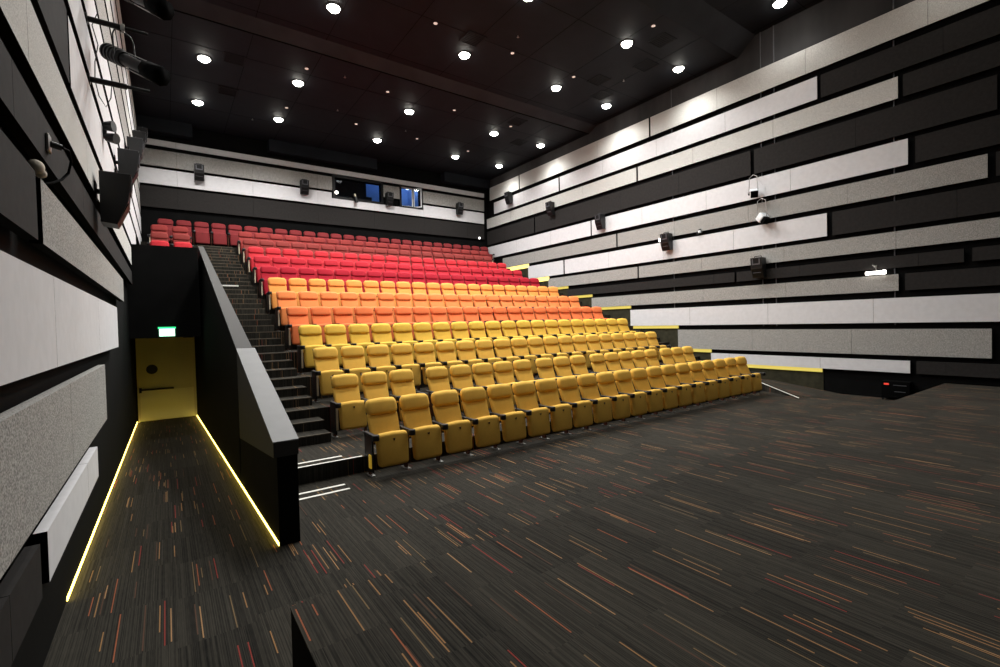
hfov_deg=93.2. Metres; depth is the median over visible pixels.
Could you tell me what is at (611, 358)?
seat
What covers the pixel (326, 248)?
seat
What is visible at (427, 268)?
seat
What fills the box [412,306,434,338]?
seat
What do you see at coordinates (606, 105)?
recessed light
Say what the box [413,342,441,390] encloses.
seat
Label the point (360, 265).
seat
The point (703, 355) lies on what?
dado
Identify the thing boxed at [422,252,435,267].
seat
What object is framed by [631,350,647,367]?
seat
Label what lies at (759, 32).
conduit
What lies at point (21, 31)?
acoustic panel
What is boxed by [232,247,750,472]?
floor
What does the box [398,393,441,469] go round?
seat
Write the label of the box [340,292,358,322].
seat
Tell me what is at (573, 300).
seat
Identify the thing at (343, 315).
seat
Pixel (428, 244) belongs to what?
seat
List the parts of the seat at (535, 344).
backrest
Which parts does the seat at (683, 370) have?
backrest, armrest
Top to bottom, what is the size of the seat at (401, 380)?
1.085 m
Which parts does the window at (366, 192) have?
pane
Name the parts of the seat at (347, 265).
backrest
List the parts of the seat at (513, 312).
backrest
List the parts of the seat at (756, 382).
backrest, armrest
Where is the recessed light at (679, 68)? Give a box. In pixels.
[672,65,684,72]
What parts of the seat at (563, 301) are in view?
backrest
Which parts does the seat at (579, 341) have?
backrest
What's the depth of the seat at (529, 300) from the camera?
17.45 m
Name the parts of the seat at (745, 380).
backrest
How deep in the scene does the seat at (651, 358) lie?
13.83 m
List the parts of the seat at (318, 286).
backrest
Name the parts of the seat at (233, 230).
backrest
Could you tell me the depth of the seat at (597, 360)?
12.53 m
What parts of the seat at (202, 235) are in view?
backrest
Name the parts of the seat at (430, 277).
backrest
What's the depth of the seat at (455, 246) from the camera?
25.45 m
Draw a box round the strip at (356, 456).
[298,456,361,467]
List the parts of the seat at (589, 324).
backrest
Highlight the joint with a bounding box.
[125,0,815,174]
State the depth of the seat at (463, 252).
24.31 m
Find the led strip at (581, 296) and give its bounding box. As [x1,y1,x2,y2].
[577,294,591,297]
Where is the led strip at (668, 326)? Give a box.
[633,325,678,328]
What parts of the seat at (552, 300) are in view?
backrest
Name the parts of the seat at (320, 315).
backrest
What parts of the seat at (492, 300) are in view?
backrest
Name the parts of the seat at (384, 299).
backrest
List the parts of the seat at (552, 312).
backrest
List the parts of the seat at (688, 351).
backrest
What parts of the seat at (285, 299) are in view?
panel, backrest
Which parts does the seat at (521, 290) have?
backrest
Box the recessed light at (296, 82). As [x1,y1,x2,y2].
[291,79,304,85]
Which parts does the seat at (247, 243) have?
backrest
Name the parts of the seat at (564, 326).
backrest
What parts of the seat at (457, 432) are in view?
leg, armrest, backrest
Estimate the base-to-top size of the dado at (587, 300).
0.878 m
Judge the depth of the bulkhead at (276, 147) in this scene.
21.42 m
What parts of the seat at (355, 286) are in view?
backrest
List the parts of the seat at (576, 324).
backrest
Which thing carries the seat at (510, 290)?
on the floor at (351, 441)
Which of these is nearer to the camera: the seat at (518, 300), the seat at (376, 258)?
the seat at (518, 300)
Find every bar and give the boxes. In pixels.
[83,11,147,35]
[86,73,149,93]
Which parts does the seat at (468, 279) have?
backrest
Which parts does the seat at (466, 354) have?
backrest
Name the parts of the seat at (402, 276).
backrest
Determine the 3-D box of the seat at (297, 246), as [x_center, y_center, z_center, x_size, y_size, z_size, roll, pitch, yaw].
[-7.830,-3.040,18.385,0.592,1.085,0.669,-2,2,-35]
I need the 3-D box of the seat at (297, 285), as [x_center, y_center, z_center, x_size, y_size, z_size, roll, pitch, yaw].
[-5.894,-1.101,13.816,0.592,1.085,0.669,-2,2,-35]
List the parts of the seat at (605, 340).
backrest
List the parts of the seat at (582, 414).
armrest, backrest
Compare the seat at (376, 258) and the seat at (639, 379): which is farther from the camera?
the seat at (376, 258)
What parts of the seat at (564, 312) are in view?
backrest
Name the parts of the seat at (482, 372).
backrest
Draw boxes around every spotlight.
[99,23,170,85]
[125,0,174,19]
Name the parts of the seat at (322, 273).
backrest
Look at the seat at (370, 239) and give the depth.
22.75 m
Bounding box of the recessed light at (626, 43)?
[620,39,633,47]
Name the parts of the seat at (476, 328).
backrest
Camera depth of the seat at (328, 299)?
13.25 m
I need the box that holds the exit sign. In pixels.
[158,327,175,335]
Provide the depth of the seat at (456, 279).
18.44 m
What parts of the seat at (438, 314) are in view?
backrest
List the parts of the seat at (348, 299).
backrest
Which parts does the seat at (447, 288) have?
backrest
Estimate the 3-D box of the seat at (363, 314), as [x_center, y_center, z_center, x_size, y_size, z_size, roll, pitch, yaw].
[-3.554,-0.186,12.501,0.592,1.085,0.669,-2,2,-35]
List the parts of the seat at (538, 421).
armrest, backrest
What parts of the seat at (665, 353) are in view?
backrest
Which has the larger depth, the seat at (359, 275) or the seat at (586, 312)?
the seat at (586, 312)
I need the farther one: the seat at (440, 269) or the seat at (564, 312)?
the seat at (440, 269)
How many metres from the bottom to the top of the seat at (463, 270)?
1.085 m
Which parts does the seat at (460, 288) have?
backrest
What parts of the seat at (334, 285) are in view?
backrest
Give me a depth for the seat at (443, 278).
18.12 m
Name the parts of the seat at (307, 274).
backrest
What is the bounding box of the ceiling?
[119,0,823,179]
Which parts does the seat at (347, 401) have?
leg, panel, armrest, backrest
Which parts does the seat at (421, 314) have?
backrest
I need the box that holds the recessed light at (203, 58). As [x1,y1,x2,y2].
[196,54,211,62]
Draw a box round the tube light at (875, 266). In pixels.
[865,264,885,274]
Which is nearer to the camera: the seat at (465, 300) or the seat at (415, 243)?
the seat at (465, 300)
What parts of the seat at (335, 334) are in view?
backrest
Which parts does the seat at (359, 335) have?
backrest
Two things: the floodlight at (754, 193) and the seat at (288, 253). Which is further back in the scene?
the seat at (288, 253)
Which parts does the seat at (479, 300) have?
backrest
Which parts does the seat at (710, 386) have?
backrest, armrest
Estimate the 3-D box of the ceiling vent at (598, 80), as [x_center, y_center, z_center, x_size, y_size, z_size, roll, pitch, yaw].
[3.413,-8.745,16.341,0.600,0.017,0.600,-2,2,-35]
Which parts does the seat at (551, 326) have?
backrest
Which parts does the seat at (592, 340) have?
backrest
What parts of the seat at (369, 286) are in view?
backrest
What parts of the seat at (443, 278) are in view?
backrest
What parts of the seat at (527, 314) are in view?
backrest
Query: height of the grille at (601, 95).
0.012 m
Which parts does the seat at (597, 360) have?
backrest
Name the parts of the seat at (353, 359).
armrest, backrest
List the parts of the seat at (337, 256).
backrest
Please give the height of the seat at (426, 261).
1.085 m
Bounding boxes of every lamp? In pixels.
[102,121,119,144]
[368,454,371,468]
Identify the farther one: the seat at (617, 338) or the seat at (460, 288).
the seat at (460, 288)
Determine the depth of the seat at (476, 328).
13.21 m
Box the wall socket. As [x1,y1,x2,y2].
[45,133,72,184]
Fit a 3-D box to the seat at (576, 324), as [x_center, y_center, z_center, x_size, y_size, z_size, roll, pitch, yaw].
[2.641,0.072,15.399,0.592,1.085,0.669,-2,2,-35]
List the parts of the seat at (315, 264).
backrest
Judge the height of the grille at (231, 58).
0.012 m
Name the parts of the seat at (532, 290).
backrest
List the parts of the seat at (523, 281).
backrest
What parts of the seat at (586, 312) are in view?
backrest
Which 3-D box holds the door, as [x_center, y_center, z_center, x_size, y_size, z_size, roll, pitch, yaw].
[-9.675,1.282,13.747,1.400,2.430,0.150,-2,2,-35]
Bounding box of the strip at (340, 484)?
[299,484,344,494]
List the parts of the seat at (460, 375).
backrest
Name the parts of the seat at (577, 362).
backrest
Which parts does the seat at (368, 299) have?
backrest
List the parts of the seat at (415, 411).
leg, armrest, backrest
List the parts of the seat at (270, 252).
backrest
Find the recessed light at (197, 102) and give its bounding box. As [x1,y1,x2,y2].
[191,99,203,105]
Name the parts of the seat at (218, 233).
backrest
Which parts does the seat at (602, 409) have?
armrest, backrest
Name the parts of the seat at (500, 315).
backrest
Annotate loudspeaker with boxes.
[94,168,132,228]
[114,147,139,184]
[124,136,143,161]
[130,130,145,148]
[136,126,147,143]
[194,163,203,181]
[300,179,308,194]
[385,191,393,205]
[456,202,463,214]
[504,191,511,204]
[545,201,554,215]
[594,213,604,229]
[660,232,672,250]
[750,255,765,277]
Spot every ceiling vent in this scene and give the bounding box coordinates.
[217,85,238,96]
[222,51,246,66]
[459,30,486,47]
[508,117,526,125]
[510,139,527,145]
[586,74,610,86]
[590,90,612,100]
[633,58,658,71]
[647,32,676,48]
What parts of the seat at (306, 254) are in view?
backrest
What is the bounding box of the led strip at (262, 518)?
[197,415,278,545]
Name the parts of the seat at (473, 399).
armrest, backrest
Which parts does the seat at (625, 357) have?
backrest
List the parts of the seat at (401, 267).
backrest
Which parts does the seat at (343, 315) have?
backrest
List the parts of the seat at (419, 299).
backrest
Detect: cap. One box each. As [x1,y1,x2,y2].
[198,246,251,347]
[236,348,298,457]
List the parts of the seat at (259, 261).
backrest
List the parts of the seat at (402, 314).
backrest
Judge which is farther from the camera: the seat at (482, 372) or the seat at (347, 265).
the seat at (347, 265)
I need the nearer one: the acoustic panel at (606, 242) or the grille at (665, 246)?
the grille at (665, 246)
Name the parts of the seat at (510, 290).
backrest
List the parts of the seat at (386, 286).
backrest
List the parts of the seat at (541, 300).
backrest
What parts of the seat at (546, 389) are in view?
armrest, backrest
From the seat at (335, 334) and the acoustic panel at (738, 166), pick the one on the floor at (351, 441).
the seat at (335, 334)
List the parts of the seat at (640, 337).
backrest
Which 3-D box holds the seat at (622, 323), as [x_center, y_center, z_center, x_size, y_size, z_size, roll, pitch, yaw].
[4.505,-0.001,16.717,0.677,1.085,0.650,-2,2,-35]
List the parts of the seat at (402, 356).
armrest, backrest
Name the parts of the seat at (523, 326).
backrest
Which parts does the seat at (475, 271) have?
backrest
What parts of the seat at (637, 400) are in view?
backrest, armrest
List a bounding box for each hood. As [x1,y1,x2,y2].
[751,191,757,197]
[760,217,770,223]
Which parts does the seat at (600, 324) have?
backrest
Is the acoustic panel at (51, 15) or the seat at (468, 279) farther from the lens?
the seat at (468, 279)
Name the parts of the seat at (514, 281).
backrest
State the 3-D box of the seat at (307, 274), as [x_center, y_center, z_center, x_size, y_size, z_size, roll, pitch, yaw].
[-6.149,-1.595,15.120,0.592,1.085,0.669,-2,2,-35]
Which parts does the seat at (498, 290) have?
backrest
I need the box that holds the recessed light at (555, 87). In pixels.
[550,85,561,90]
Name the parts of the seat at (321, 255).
backrest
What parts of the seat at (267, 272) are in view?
panel, backrest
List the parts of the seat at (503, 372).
backrest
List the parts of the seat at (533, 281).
backrest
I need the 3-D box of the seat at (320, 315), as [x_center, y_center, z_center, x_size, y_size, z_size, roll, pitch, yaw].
[-4.468,-0.150,11.854,0.592,1.085,0.669,-2,2,-35]
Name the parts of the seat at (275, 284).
panel, backrest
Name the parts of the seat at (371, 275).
backrest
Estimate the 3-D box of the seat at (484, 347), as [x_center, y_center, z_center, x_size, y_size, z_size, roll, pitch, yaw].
[-0.301,0.693,11.832,0.592,1.085,0.669,-2,2,-35]
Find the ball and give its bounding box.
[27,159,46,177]
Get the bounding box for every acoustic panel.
[0,0,131,264]
[0,39,131,284]
[0,129,37,239]
[0,250,118,385]
[0,365,106,578]
[0,544,42,666]
[26,447,98,583]
[29,177,123,301]
[30,0,69,83]
[63,0,141,244]
[64,15,135,243]
[81,0,140,233]
[94,0,140,213]
[104,0,139,188]
[110,0,138,170]
[115,0,136,129]
[139,166,483,223]
[139,185,483,239]
[140,148,331,189]
[146,138,483,197]
[383,185,399,198]
[422,191,483,211]
[487,168,636,228]
[487,218,534,244]
[488,221,591,257]
[490,175,519,200]
[494,178,559,213]
[503,234,616,267]
[520,118,649,188]
[528,260,563,278]
[535,151,751,232]
[548,267,637,286]
[560,77,817,190]
[565,213,827,273]
[568,272,734,295]
[592,138,908,235]
[592,274,898,306]
[617,154,987,246]
[630,293,999,325]
[638,76,898,180]
[639,217,999,277]
[650,0,990,136]
[678,329,991,357]
[711,353,910,372]
[737,249,964,281]
[754,75,997,173]
[821,5,999,97]
[832,182,999,234]
[903,41,999,96]
[905,266,999,289]
[915,115,999,162]
[916,361,999,377]
[972,245,999,260]
[996,151,999,175]
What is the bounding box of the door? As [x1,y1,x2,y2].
[135,337,196,422]
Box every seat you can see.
[147,225,167,241]
[147,232,167,244]
[150,240,168,245]
[157,219,172,241]
[169,226,191,243]
[170,234,193,247]
[174,242,191,247]
[176,220,191,242]
[192,222,209,244]
[210,223,226,245]
[227,225,241,246]
[237,232,251,254]
[241,239,257,263]
[244,226,257,238]
[246,247,263,273]
[252,256,270,285]
[254,233,267,246]
[259,240,273,255]
[259,266,277,298]
[260,227,272,239]
[265,248,280,265]
[266,277,286,313]
[269,234,282,247]
[272,257,288,277]
[275,229,287,240]
[275,291,296,330]
[276,241,289,256]
[280,267,296,290]
[282,249,296,266]
[284,235,297,248]
[285,306,308,350]
[288,278,306,305]
[289,230,301,241]
[290,258,305,277]
[291,242,304,257]
[297,325,325,374]
[298,291,318,323]
[299,237,311,249]
[299,250,312,267]
[299,268,315,290]
[304,231,315,242]
[306,243,319,258]
[307,259,322,278]
[308,279,326,305]
[309,306,331,343]
[311,347,343,402]
[313,238,324,250]
[314,251,328,267]
[317,233,328,244]
[317,268,332,291]
[320,291,338,323]
[321,245,333,259]
[323,324,350,365]
[324,260,338,278]
[326,239,338,251]
[327,279,344,306]
[330,234,341,245]
[330,252,343,268]
[330,374,366,437]
[333,306,353,342]
[334,269,349,291]
[335,246,347,260]
[339,240,350,252]
[340,260,353,279]
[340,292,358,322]
[340,346,370,391]
[343,235,353,246]
[344,253,357,269]
[346,280,362,306]
[347,324,374,363]
[348,247,360,260]
[351,270,365,291]
[352,241,363,253]
[354,306,376,341]
[355,261,368,280]
[356,236,365,247]
[358,254,371,270]
[359,292,376,322]
[360,371,394,431]
[362,248,373,261]
[363,280,379,306]
[364,242,375,254]
[364,397,408,476]
[366,344,395,388]
[367,271,381,292]
[368,237,377,247]
[370,262,383,280]
[371,323,396,361]
[372,255,384,270]
[374,248,385,262]
[374,306,394,340]
[376,243,387,255]
[377,293,395,322]
[379,238,389,248]
[380,281,396,306]
[382,271,397,292]
[384,263,397,281]
[385,256,398,272]
[387,249,398,263]
[388,244,399,256]
[388,369,428,420]
[390,343,420,385]
[391,239,400,250]
[392,323,417,359]
[394,306,415,339]
[395,293,414,321]
[396,282,413,306]
[397,272,412,293]
[398,257,411,273]
[398,264,412,282]
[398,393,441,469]
[399,245,410,257]
[399,250,411,264]
[402,240,411,251]
[410,246,422,258]
[410,251,423,265]
[410,257,424,274]
[411,264,425,283]
[411,273,427,294]
[411,282,429,306]
[412,293,431,321]
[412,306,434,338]
[412,322,437,362]
[413,241,421,253]
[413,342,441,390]
[421,246,433,259]
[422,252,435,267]
[422,258,437,275]
[423,242,431,252]
[423,265,439,284]
[425,273,441,294]
[425,366,457,420]
[426,283,444,306]
[428,293,448,321]
[430,306,452,337]
[430,390,471,462]
[431,247,443,259]
[432,253,446,266]
[432,322,457,360]
[433,243,441,252]
[434,259,448,273]
[435,341,462,381]
[436,266,451,283]
[438,274,455,293]
[440,283,459,306]
[441,248,453,259]
[443,244,451,253]
[443,254,456,266]
[443,294,463,319]
[445,260,460,274]
[446,306,469,336]
[448,267,464,283]
[449,364,472,410]
[450,322,475,357]
[451,249,463,259]
[451,274,468,293]
[453,244,461,253]
[453,254,467,267]
[454,283,472,302]
[455,340,482,379]
[456,260,471,274]
[458,294,478,316]
[459,267,475,282]
[459,387,499,455]
[460,250,473,260]
[462,245,470,251]
[462,306,484,329]
[463,275,480,292]
[464,255,477,267]
[467,261,476,269]
[467,284,485,297]
[468,321,492,342]
[470,250,482,260]
[471,246,479,255]
[471,268,486,281]
[471,363,494,407]
[472,294,492,313]
[473,256,482,261]
[474,339,501,377]
[475,276,486,285]
[477,262,487,274]
[478,306,499,322]
[479,251,493,261]
[480,247,494,260]
[480,284,492,304]
[481,268,492,282]
[483,256,491,267]
[484,321,508,353]
[486,276,497,294]
[486,295,499,319]
[486,384,525,449]
[487,262,496,274]
[492,269,502,284]
[492,285,504,306]
[492,306,512,334]
[492,361,515,404]
[493,338,519,375]
[497,263,506,276]
[498,277,508,294]
[499,295,512,319]
[500,321,523,352]
[502,270,512,284]
[504,285,516,305]
[506,306,526,334]
[508,277,519,293]
[510,338,536,379]
[511,295,524,319]
[511,381,549,444]
[512,270,522,285]
[512,359,539,403]
[515,286,527,306]
[515,320,538,351]
[519,278,529,293]
[520,306,534,334]
[523,295,536,319]
[526,286,538,306]
[526,337,552,377]
[529,278,539,294]
[530,320,551,350]
[533,306,550,333]
[534,358,559,397]
[534,378,571,439]
[535,295,548,317]
[537,286,548,305]
[542,336,567,357]
[544,320,565,349]
[545,306,564,331]
[547,287,559,305]
[547,296,559,317]
[552,356,579,400]
[555,376,592,434]
[557,307,573,331]
[557,319,578,346]
[557,335,581,368]
[558,296,571,318]
[568,296,582,317]
[569,307,584,330]
[569,355,597,387]
[570,319,590,346]
[571,335,595,367]
[575,374,611,430]
[580,307,596,332]
[582,319,602,349]
[585,334,608,371]
[588,353,615,390]
[591,307,613,331]
[594,319,614,348]
[594,372,629,426]
[598,334,621,369]
[603,352,621,370]
[606,319,625,333]
[610,333,633,351]
[612,370,646,422]
[616,318,639,332]
[617,351,634,383]
[623,332,644,350]
[629,368,662,418]
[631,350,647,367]
[634,332,655,349]
[644,349,666,366]
[644,366,677,415]
[645,331,670,363]
[658,348,677,364]
[659,365,691,412]
[670,347,688,363]
[674,363,704,409]
[681,346,703,361]
[687,361,717,406]
[700,360,729,403]
[711,359,740,401]
[723,357,751,398]
[735,356,765,396]
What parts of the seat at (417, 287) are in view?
backrest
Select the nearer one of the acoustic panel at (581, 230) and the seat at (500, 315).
the seat at (500, 315)
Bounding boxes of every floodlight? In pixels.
[748,174,759,197]
[756,197,770,223]
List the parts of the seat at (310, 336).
panel, backrest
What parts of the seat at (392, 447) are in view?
panel, leg, armrest, backrest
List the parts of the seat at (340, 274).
backrest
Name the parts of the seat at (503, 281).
backrest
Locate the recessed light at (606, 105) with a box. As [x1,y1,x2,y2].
[601,103,611,108]
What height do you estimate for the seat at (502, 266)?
1.085 m
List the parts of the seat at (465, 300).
backrest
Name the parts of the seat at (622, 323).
backrest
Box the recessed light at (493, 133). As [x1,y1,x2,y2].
[489,131,498,135]
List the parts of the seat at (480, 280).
backrest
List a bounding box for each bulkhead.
[135,114,192,139]
[267,139,376,170]
[441,171,489,190]
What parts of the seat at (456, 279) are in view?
backrest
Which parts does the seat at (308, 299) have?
backrest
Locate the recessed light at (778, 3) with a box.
[772,0,787,7]
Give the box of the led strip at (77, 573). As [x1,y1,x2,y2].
[67,422,137,600]
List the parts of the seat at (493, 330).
backrest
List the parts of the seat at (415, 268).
backrest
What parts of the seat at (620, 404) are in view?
backrest, armrest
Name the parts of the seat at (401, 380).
armrest, backrest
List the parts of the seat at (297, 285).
backrest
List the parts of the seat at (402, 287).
backrest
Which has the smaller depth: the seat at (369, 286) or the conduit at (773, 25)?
the conduit at (773, 25)
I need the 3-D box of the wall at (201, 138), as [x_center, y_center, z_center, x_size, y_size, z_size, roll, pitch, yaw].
[-7.272,-3.727,22.646,16.380,11.200,0.200,-2,2,-35]
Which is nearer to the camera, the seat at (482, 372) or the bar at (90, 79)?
the bar at (90, 79)
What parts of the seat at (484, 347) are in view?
backrest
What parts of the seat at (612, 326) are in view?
backrest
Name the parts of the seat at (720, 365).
backrest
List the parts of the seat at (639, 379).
backrest, armrest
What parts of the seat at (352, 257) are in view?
backrest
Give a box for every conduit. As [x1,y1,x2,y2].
[671,89,674,307]
[759,32,763,325]
[773,25,776,325]
[893,0,895,324]
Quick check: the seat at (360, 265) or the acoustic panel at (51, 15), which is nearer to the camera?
the acoustic panel at (51, 15)
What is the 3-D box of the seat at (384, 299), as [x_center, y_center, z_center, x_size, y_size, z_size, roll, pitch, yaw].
[-3.353,-0.698,14.128,0.592,1.085,0.669,-2,2,-35]
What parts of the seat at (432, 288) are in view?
backrest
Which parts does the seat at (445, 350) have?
backrest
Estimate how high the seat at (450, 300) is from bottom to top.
1.085 m
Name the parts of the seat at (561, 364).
backrest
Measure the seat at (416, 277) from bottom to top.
1.085 m
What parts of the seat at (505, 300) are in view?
backrest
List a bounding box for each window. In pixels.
[332,174,383,204]
[399,185,422,209]
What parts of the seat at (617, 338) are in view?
backrest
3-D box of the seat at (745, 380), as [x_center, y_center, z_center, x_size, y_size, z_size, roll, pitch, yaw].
[6.490,1.211,12.933,0.592,1.085,0.669,-2,2,-35]
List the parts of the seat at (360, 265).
backrest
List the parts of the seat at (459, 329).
backrest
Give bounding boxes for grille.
[118,204,129,226]
[128,177,130,204]
[132,171,137,184]
[195,164,203,172]
[195,173,203,179]
[219,87,236,95]
[224,53,244,64]
[301,187,308,193]
[302,180,308,187]
[387,199,392,204]
[462,32,483,45]
[510,118,525,124]
[513,140,525,144]
[589,76,608,84]
[592,91,610,99]
[595,222,601,229]
[636,60,656,70]
[651,34,673,46]
[660,234,667,242]
[661,243,669,250]
[751,258,760,268]
[751,269,762,276]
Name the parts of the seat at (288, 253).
backrest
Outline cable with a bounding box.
[92,14,112,106]
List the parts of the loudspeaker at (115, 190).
horn trim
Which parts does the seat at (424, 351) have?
backrest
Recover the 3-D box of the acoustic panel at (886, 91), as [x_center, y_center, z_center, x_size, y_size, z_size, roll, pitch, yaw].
[7.693,-6.177,15.112,0.100,0.540,7.970,-2,2,-35]
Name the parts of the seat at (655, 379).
backrest, armrest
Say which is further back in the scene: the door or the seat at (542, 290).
the seat at (542, 290)
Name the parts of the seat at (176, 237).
backrest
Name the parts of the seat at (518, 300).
backrest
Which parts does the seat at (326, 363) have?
leg, panel, armrest, backrest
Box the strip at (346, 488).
[299,488,349,499]
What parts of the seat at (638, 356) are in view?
backrest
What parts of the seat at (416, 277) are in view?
backrest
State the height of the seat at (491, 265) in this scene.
1.085 m
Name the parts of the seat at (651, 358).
backrest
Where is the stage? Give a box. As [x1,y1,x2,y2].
[290,383,999,666]
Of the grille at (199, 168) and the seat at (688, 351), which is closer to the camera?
the seat at (688, 351)
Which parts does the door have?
kick plate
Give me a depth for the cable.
5.60 m
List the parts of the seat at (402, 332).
backrest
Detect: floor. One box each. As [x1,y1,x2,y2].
[43,391,896,666]
[141,241,196,247]
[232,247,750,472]
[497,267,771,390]
[761,380,838,397]
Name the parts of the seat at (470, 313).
backrest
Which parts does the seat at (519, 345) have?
backrest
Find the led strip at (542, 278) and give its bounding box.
[538,276,548,281]
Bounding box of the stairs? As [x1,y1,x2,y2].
[197,245,355,484]
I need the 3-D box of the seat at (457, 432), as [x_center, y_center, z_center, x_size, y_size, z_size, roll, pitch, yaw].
[-0.820,1.500,7.760,0.592,1.085,0.669,-2,2,-35]
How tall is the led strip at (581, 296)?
0.106 m
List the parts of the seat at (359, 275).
backrest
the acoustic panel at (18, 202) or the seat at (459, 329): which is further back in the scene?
the seat at (459, 329)
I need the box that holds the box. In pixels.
[881,380,912,399]
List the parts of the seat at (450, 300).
backrest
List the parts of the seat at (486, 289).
backrest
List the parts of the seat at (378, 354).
armrest, backrest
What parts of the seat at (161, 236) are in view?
backrest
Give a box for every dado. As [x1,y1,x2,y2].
[512,264,529,276]
[540,276,549,286]
[558,286,568,295]
[579,294,592,307]
[602,306,631,325]
[634,325,679,346]
[693,349,712,359]
[748,368,823,389]
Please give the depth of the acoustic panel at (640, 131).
20.33 m
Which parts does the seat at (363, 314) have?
backrest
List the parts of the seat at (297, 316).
panel, backrest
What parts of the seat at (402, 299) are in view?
backrest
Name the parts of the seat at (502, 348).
backrest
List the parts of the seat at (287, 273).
backrest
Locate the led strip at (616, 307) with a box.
[601,306,630,309]
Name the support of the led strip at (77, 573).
attached to the wall at (112, 440)
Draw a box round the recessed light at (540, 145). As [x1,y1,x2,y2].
[536,143,544,147]
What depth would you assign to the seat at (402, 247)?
22.39 m
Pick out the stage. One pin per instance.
(870, 537)
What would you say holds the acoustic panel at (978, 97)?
attached to the wall at (826, 19)
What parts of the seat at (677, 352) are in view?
backrest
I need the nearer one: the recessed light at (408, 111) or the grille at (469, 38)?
the grille at (469, 38)
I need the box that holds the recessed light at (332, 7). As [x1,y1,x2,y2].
[325,2,341,12]
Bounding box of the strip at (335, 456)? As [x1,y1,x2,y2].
[298,456,341,463]
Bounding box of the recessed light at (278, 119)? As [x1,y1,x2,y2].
[273,117,283,121]
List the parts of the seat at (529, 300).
backrest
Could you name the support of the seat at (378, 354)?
on the floor at (351, 441)
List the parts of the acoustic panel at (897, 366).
led strip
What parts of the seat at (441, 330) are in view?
backrest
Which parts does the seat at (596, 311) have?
backrest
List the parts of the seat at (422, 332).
backrest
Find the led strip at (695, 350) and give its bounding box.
[693,349,711,351]
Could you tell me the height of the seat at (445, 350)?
1.085 m
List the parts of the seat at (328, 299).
backrest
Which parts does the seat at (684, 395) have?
backrest, armrest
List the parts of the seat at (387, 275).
backrest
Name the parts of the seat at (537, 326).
backrest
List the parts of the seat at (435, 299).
backrest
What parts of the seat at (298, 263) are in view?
backrest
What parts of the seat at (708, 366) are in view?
backrest, armrest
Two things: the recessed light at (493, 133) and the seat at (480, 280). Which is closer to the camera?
the seat at (480, 280)
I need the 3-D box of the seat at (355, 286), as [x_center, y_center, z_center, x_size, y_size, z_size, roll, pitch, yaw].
[-4.523,-1.155,14.785,0.592,1.085,0.669,-2,2,-35]
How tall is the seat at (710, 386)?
1.085 m
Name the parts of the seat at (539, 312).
backrest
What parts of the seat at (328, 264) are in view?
backrest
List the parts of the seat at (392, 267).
backrest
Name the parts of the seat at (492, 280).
backrest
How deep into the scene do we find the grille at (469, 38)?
13.79 m
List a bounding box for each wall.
[0,36,136,666]
[127,244,200,422]
[138,128,487,250]
[198,248,299,545]
[486,0,999,398]
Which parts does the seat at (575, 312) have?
backrest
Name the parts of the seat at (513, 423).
armrest, backrest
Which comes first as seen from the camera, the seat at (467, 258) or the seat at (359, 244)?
the seat at (359, 244)
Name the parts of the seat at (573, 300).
backrest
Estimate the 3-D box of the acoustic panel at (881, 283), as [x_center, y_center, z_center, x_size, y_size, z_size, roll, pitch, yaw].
[7.066,-1.314,16.271,0.100,0.420,10.530,-2,2,-35]
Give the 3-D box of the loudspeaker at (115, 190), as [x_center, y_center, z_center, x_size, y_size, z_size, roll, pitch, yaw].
[-4.618,-1.618,5.668,0.352,0.672,0.330,-2,2,-35]
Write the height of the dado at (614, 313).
1.108 m
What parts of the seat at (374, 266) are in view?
backrest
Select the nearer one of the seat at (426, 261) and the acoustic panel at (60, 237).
the acoustic panel at (60, 237)
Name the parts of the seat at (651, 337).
backrest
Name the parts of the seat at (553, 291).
backrest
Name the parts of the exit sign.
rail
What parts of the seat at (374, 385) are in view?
backrest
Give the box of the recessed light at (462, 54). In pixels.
[458,51,470,58]
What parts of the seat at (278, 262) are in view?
backrest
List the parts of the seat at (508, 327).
backrest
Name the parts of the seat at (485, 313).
backrest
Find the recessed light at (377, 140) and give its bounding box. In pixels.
[373,138,381,142]
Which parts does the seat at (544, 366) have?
backrest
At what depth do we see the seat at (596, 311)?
17.74 m
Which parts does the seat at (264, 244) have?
backrest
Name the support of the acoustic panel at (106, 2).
attached to the wall at (112, 440)
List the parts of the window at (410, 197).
pane, open sash, sash pane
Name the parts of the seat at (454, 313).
backrest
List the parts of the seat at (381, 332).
backrest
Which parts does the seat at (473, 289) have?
backrest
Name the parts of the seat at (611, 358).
backrest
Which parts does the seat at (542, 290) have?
backrest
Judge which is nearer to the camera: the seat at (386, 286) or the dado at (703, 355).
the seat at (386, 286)
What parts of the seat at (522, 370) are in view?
backrest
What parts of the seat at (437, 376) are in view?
leg, backrest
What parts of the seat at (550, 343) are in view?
backrest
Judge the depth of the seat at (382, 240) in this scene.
23.09 m
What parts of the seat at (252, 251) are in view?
backrest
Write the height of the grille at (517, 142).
0.012 m
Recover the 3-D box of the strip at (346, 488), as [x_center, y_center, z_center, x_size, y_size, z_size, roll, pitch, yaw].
[-2.393,2.113,6.151,0.880,0.006,0.050,-2,2,-35]
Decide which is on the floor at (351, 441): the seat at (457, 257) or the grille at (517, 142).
the seat at (457, 257)
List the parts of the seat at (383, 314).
backrest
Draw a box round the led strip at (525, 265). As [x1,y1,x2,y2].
[508,264,528,270]
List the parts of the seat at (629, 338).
backrest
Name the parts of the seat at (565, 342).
backrest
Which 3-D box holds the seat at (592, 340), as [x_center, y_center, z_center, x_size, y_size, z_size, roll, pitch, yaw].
[2.897,0.566,14.095,0.592,1.085,0.669,-2,2,-35]
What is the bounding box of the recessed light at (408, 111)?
[404,109,414,114]
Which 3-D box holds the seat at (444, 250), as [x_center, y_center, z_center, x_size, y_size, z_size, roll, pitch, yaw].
[-2.603,-3.750,23.568,0.592,1.085,0.669,-2,2,-35]

